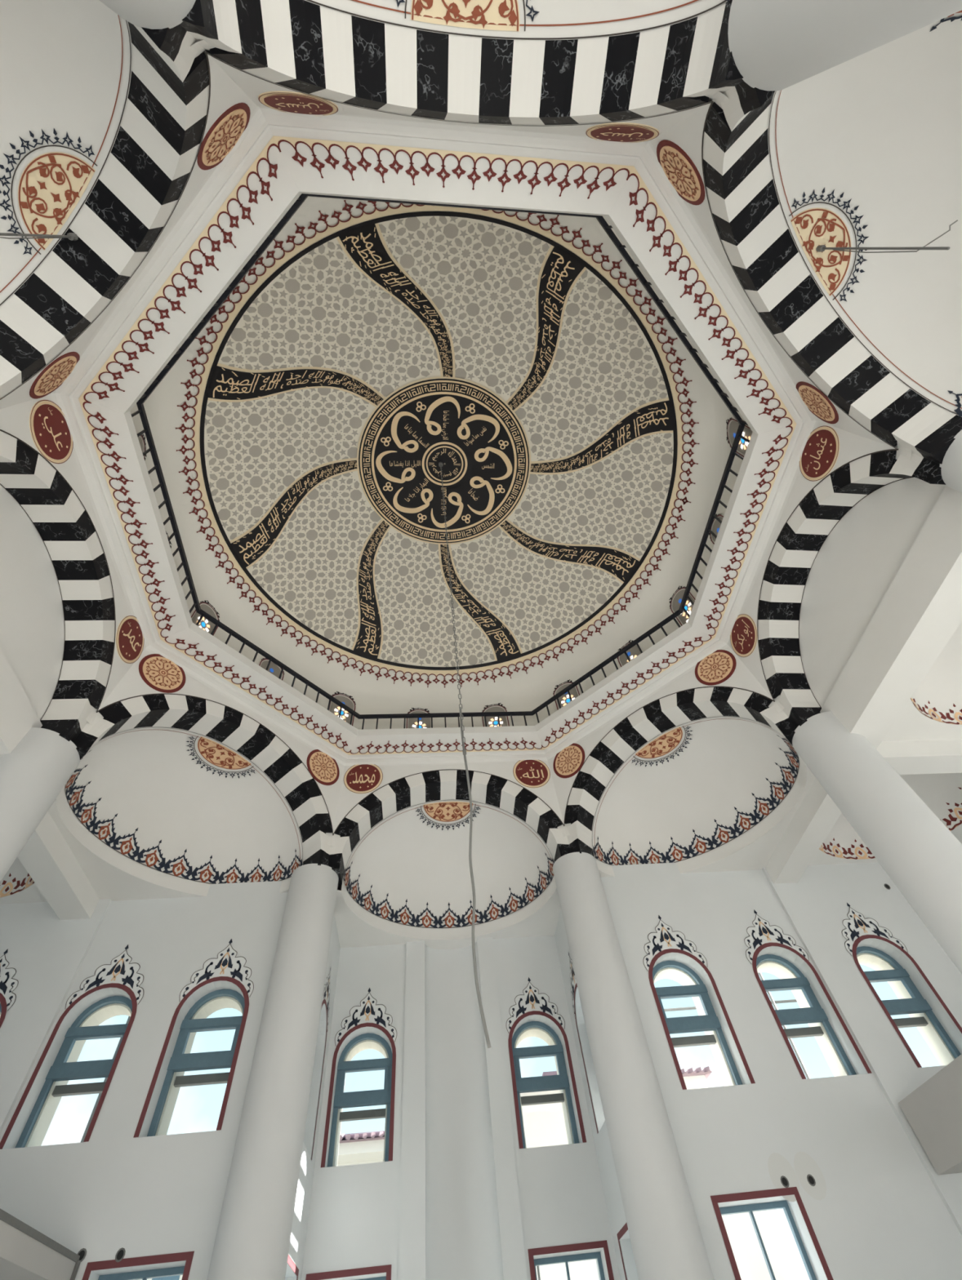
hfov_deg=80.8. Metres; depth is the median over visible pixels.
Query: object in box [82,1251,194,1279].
window
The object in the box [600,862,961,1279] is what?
wall
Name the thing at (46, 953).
wall
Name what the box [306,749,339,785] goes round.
roundel
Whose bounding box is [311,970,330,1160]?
window
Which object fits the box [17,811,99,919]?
beam
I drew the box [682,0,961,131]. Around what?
column
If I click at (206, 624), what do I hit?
window
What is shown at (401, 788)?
arch
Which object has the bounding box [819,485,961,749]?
beam
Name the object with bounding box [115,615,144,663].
roundel
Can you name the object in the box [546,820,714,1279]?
column
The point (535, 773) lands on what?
roundel
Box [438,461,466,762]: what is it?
hanging chain
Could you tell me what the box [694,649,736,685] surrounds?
roundel
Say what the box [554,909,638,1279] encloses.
wall
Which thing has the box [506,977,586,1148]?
window
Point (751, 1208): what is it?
window
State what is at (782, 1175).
wall socket
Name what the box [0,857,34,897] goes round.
ceiling
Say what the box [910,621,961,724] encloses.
ceiling
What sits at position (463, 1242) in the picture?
wall
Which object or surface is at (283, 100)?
roundel
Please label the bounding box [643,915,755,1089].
window
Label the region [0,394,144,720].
arch
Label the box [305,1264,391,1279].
window
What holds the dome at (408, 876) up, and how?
attached to the arch at (401, 788)
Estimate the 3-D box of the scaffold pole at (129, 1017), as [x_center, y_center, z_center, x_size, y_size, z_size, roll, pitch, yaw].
[-6.524,8.449,9.023,0.060,9.900,0.060,0,-55,-6]
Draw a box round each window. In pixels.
[0,944,143,1149]
[0,948,18,1027]
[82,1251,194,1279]
[133,938,253,1137]
[137,434,146,460]
[191,600,219,635]
[258,657,284,680]
[287,1254,298,1279]
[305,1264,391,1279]
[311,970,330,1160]
[320,987,396,1168]
[328,691,355,725]
[406,707,430,728]
[481,702,509,726]
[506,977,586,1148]
[527,1240,613,1279]
[552,679,579,710]
[568,953,598,1133]
[616,1222,627,1279]
[617,640,640,666]
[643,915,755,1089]
[708,513,723,544]
[710,1186,832,1279]
[725,417,751,457]
[743,909,871,1079]
[841,902,961,1067]
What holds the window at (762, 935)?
in the wall at (881, 1215)
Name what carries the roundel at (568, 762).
attached to the arch at (685, 700)
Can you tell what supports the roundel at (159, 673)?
attached to the arch at (197, 708)
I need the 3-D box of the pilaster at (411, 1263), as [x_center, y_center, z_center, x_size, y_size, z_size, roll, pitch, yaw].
[-1.028,8.480,8.557,0.372,7.782,0.252,0,-55,-6]
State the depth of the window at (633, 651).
12.63 m
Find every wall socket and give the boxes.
[77,1248,86,1262]
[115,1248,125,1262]
[767,1152,799,1202]
[793,1151,826,1200]
[884,884,889,889]
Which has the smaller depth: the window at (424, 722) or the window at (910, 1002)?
the window at (910, 1002)
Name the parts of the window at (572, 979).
painted trim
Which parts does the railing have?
gallery railing, glass, glass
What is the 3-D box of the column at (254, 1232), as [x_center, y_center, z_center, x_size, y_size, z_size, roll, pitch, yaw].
[-2.676,6.210,7.586,0.985,9.042,0.924,0,-55,-6]
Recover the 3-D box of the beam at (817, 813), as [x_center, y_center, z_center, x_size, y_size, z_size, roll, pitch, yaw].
[5.937,3.264,10.124,0.480,0.348,3.204,0,-55,-6]
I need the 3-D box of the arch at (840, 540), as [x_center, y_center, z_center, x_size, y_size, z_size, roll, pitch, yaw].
[5.407,-0.988,8.969,0.631,2.190,4.306,1,-56,-7]
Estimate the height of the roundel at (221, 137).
0.808 m
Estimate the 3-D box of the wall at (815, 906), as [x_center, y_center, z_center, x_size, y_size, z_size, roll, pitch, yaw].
[8.105,6.051,9.156,4.668,5.580,0.072,0,-55,-6]
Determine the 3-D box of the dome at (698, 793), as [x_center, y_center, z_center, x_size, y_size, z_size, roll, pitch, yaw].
[4.191,3.036,11.226,4.139,2.010,1.606,-38,-60,19]
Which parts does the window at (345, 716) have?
glass, glass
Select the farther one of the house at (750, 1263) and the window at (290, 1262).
the house at (750, 1263)
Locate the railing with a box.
[130,193,749,729]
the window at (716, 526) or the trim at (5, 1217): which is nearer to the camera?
the trim at (5, 1217)
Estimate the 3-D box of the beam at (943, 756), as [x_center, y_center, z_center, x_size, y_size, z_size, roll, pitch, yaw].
[8.108,1.932,9.425,4.560,0.348,0.420,0,-55,-6]
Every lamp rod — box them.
[0,232,78,240]
[815,219,957,253]
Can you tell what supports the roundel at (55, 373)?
attached to the arch at (151, 171)
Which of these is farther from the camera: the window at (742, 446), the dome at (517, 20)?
the window at (742, 446)
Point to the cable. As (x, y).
(486, 1033)
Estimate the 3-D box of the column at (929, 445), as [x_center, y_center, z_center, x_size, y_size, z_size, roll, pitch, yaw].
[6.084,-0.310,3.972,1.120,9.042,0.941,0,-55,-6]
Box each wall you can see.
[0,880,288,1279]
[0,898,111,1134]
[284,913,340,1279]
[301,935,620,1279]
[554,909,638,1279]
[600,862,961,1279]
[761,862,961,1235]
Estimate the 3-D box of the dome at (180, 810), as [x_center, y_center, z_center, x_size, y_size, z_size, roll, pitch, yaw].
[-5.317,3.079,10.281,1.606,2.010,4.143,-39,-60,19]
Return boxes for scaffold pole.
[80,1016,130,1142]
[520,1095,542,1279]
[663,999,796,1012]
[757,972,809,1079]
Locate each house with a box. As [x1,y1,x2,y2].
[146,1130,384,1279]
[520,1065,712,1279]
[721,1209,799,1279]
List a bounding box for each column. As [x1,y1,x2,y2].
[0,698,114,882]
[99,0,241,82]
[206,830,351,1279]
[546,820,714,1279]
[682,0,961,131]
[760,688,961,973]
[888,402,961,493]
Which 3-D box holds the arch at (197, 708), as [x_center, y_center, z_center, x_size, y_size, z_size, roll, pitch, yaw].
[-4.566,2.092,10.415,0.607,1.638,4.570,-39,-60,19]
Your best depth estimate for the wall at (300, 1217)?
8.85 m
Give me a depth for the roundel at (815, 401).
8.17 m
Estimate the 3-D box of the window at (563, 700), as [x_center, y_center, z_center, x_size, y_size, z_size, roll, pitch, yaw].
[1.970,1.247,13.099,0.602,1.560,0.021,-26,-57,12]
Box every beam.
[0,647,42,755]
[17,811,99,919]
[764,777,841,884]
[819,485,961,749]
[875,739,961,774]
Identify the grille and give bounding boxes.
[137,436,143,453]
[260,660,281,679]
[555,684,577,707]
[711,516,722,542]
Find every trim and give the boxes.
[0,1208,80,1279]
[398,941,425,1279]
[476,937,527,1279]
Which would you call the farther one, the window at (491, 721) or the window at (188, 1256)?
the window at (491, 721)
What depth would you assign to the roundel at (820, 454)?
8.63 m
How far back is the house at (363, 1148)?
18.78 m
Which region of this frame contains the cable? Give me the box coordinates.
[458,706,490,1048]
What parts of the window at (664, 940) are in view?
sash, rail, frame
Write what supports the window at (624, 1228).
in the wall at (614, 1204)
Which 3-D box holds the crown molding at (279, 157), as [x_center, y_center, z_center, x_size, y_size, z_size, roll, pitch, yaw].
[-0.412,-1.681,9.500,11.394,0.444,10.786,0,-55,-6]
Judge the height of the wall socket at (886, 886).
0.117 m
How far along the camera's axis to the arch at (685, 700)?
11.39 m
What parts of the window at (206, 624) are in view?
glass, glass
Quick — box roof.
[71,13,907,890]
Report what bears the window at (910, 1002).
in the wall at (881, 1215)
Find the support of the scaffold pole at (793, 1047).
on the floor
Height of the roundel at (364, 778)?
0.808 m
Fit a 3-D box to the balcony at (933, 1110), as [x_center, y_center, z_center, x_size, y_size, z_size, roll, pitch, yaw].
[8.331,5.504,7.068,4.620,0.762,3.198,0,-55,-6]
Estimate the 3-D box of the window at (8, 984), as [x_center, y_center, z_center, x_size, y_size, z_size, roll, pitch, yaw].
[-7.585,6.040,8.321,1.113,2.587,0.718,0,-55,-6]
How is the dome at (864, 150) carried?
attached to the arch at (740, 214)
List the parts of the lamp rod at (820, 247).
ceiling plate, rod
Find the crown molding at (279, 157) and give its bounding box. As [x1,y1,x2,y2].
[51,106,818,768]
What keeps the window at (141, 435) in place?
attached to the dome at (301, 437)
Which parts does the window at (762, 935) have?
sash, rail, frame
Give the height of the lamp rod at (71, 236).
2.094 m
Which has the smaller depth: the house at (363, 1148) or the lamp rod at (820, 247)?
the lamp rod at (820, 247)
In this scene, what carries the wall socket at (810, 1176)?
attached to the wall at (881, 1215)
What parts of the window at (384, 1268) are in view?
frame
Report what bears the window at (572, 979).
in the wall at (614, 1204)
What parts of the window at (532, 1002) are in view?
sash, rail, frame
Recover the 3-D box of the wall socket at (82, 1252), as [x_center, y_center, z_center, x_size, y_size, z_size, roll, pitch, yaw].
[-4.611,7.105,6.524,0.102,0.117,0.011,0,-55,-6]
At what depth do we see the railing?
9.70 m
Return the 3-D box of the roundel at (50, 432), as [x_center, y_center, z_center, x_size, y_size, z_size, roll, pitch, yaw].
[-5.750,-2.789,7.593,0.066,0.808,0.808,0,-55,-6]
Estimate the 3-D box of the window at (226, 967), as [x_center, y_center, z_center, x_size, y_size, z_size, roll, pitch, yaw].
[-4.122,6.074,8.699,1.113,2.587,0.718,0,-55,-6]
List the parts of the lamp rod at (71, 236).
rod, ceiling plate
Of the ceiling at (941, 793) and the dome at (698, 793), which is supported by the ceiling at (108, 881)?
the ceiling at (941, 793)
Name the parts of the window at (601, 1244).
frame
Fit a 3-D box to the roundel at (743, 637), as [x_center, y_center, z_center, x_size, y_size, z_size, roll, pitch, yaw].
[4.893,-0.082,10.557,0.068,0.808,0.808,2,-56,-7]
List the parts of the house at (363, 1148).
pane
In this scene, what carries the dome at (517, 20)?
attached to the arch at (365, 67)
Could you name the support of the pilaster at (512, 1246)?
attached to the wall at (463, 1242)
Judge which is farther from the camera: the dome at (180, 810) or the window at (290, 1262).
the dome at (180, 810)
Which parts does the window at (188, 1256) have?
frame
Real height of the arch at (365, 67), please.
1.638 m
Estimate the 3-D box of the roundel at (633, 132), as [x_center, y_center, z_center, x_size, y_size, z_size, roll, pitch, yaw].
[1.583,-5.684,6.341,0.808,0.808,0.064,0,-55,-6]
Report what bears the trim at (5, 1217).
attached to the wall at (143, 1196)
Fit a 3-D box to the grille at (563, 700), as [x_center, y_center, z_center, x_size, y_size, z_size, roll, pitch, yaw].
[1.992,1.379,12.919,0.506,1.092,0.006,-26,-57,12]
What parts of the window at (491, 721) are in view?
glass, glass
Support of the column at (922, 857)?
on the floor
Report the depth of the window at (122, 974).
8.37 m
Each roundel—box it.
[29,351,79,398]
[29,400,73,463]
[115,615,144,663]
[138,653,185,693]
[196,102,250,169]
[257,90,337,115]
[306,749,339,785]
[343,764,382,794]
[512,759,550,788]
[552,742,584,777]
[585,122,658,142]
[656,139,704,204]
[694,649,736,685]
[729,613,757,657]
[795,381,838,423]
[799,426,839,480]
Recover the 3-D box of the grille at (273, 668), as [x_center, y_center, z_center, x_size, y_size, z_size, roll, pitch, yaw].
[-4.458,0.814,11.866,0.006,1.092,0.502,-39,-61,20]
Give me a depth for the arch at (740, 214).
7.13 m
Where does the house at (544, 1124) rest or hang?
on the ground
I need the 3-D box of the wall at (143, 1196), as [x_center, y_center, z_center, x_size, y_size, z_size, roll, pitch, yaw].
[-6.734,7.035,7.082,8.580,7.962,0.720,0,-55,-6]
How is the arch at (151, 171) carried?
on the column at (179, 31)
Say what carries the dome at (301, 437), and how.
on the crown molding at (279, 157)
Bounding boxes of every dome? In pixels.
[0,0,132,306]
[56,726,302,896]
[129,195,751,729]
[305,0,728,39]
[341,799,555,940]
[591,715,807,876]
[767,9,961,417]
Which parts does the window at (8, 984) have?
painted trim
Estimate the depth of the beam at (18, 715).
7.49 m
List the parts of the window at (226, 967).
frame, rail, sash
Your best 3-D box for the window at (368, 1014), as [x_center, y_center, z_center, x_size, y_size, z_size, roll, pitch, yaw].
[-2.061,7.741,10.064,1.113,2.587,0.718,0,-55,-6]
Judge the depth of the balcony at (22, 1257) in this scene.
5.69 m
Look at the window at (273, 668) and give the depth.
12.15 m
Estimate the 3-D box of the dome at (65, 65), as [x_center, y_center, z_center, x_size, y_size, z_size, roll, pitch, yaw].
[-4.875,-4.569,5.034,4.066,2.010,1.614,-37,-60,19]
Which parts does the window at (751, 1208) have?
frame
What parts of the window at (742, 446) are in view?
glass, glass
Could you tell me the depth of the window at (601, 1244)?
8.20 m
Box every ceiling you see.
[0,698,961,950]
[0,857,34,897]
[818,773,961,859]
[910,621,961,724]
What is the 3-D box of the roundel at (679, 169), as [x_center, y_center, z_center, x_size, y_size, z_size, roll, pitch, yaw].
[2.323,-5.434,6.590,0.808,0.808,0.064,38,-67,-27]
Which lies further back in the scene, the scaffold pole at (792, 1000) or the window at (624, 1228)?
the scaffold pole at (792, 1000)
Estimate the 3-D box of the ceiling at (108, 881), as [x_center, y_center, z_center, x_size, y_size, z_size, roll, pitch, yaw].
[-0.196,-1.204,6.616,21.600,0.001,19.140,0,-55,-6]
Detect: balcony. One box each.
[0,1219,75,1279]
[897,1053,961,1175]
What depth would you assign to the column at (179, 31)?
4.34 m
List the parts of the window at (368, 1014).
frame, rail, sash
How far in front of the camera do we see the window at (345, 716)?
12.64 m
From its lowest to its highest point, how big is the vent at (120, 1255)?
0.117 m
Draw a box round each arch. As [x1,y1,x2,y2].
[0,21,257,408]
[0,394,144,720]
[96,649,344,843]
[206,0,713,141]
[333,762,564,852]
[547,646,774,831]
[649,92,930,449]
[728,421,945,707]
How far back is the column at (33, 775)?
7.55 m
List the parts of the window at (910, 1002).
sash, frame, rail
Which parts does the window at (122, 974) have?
frame, rail, sash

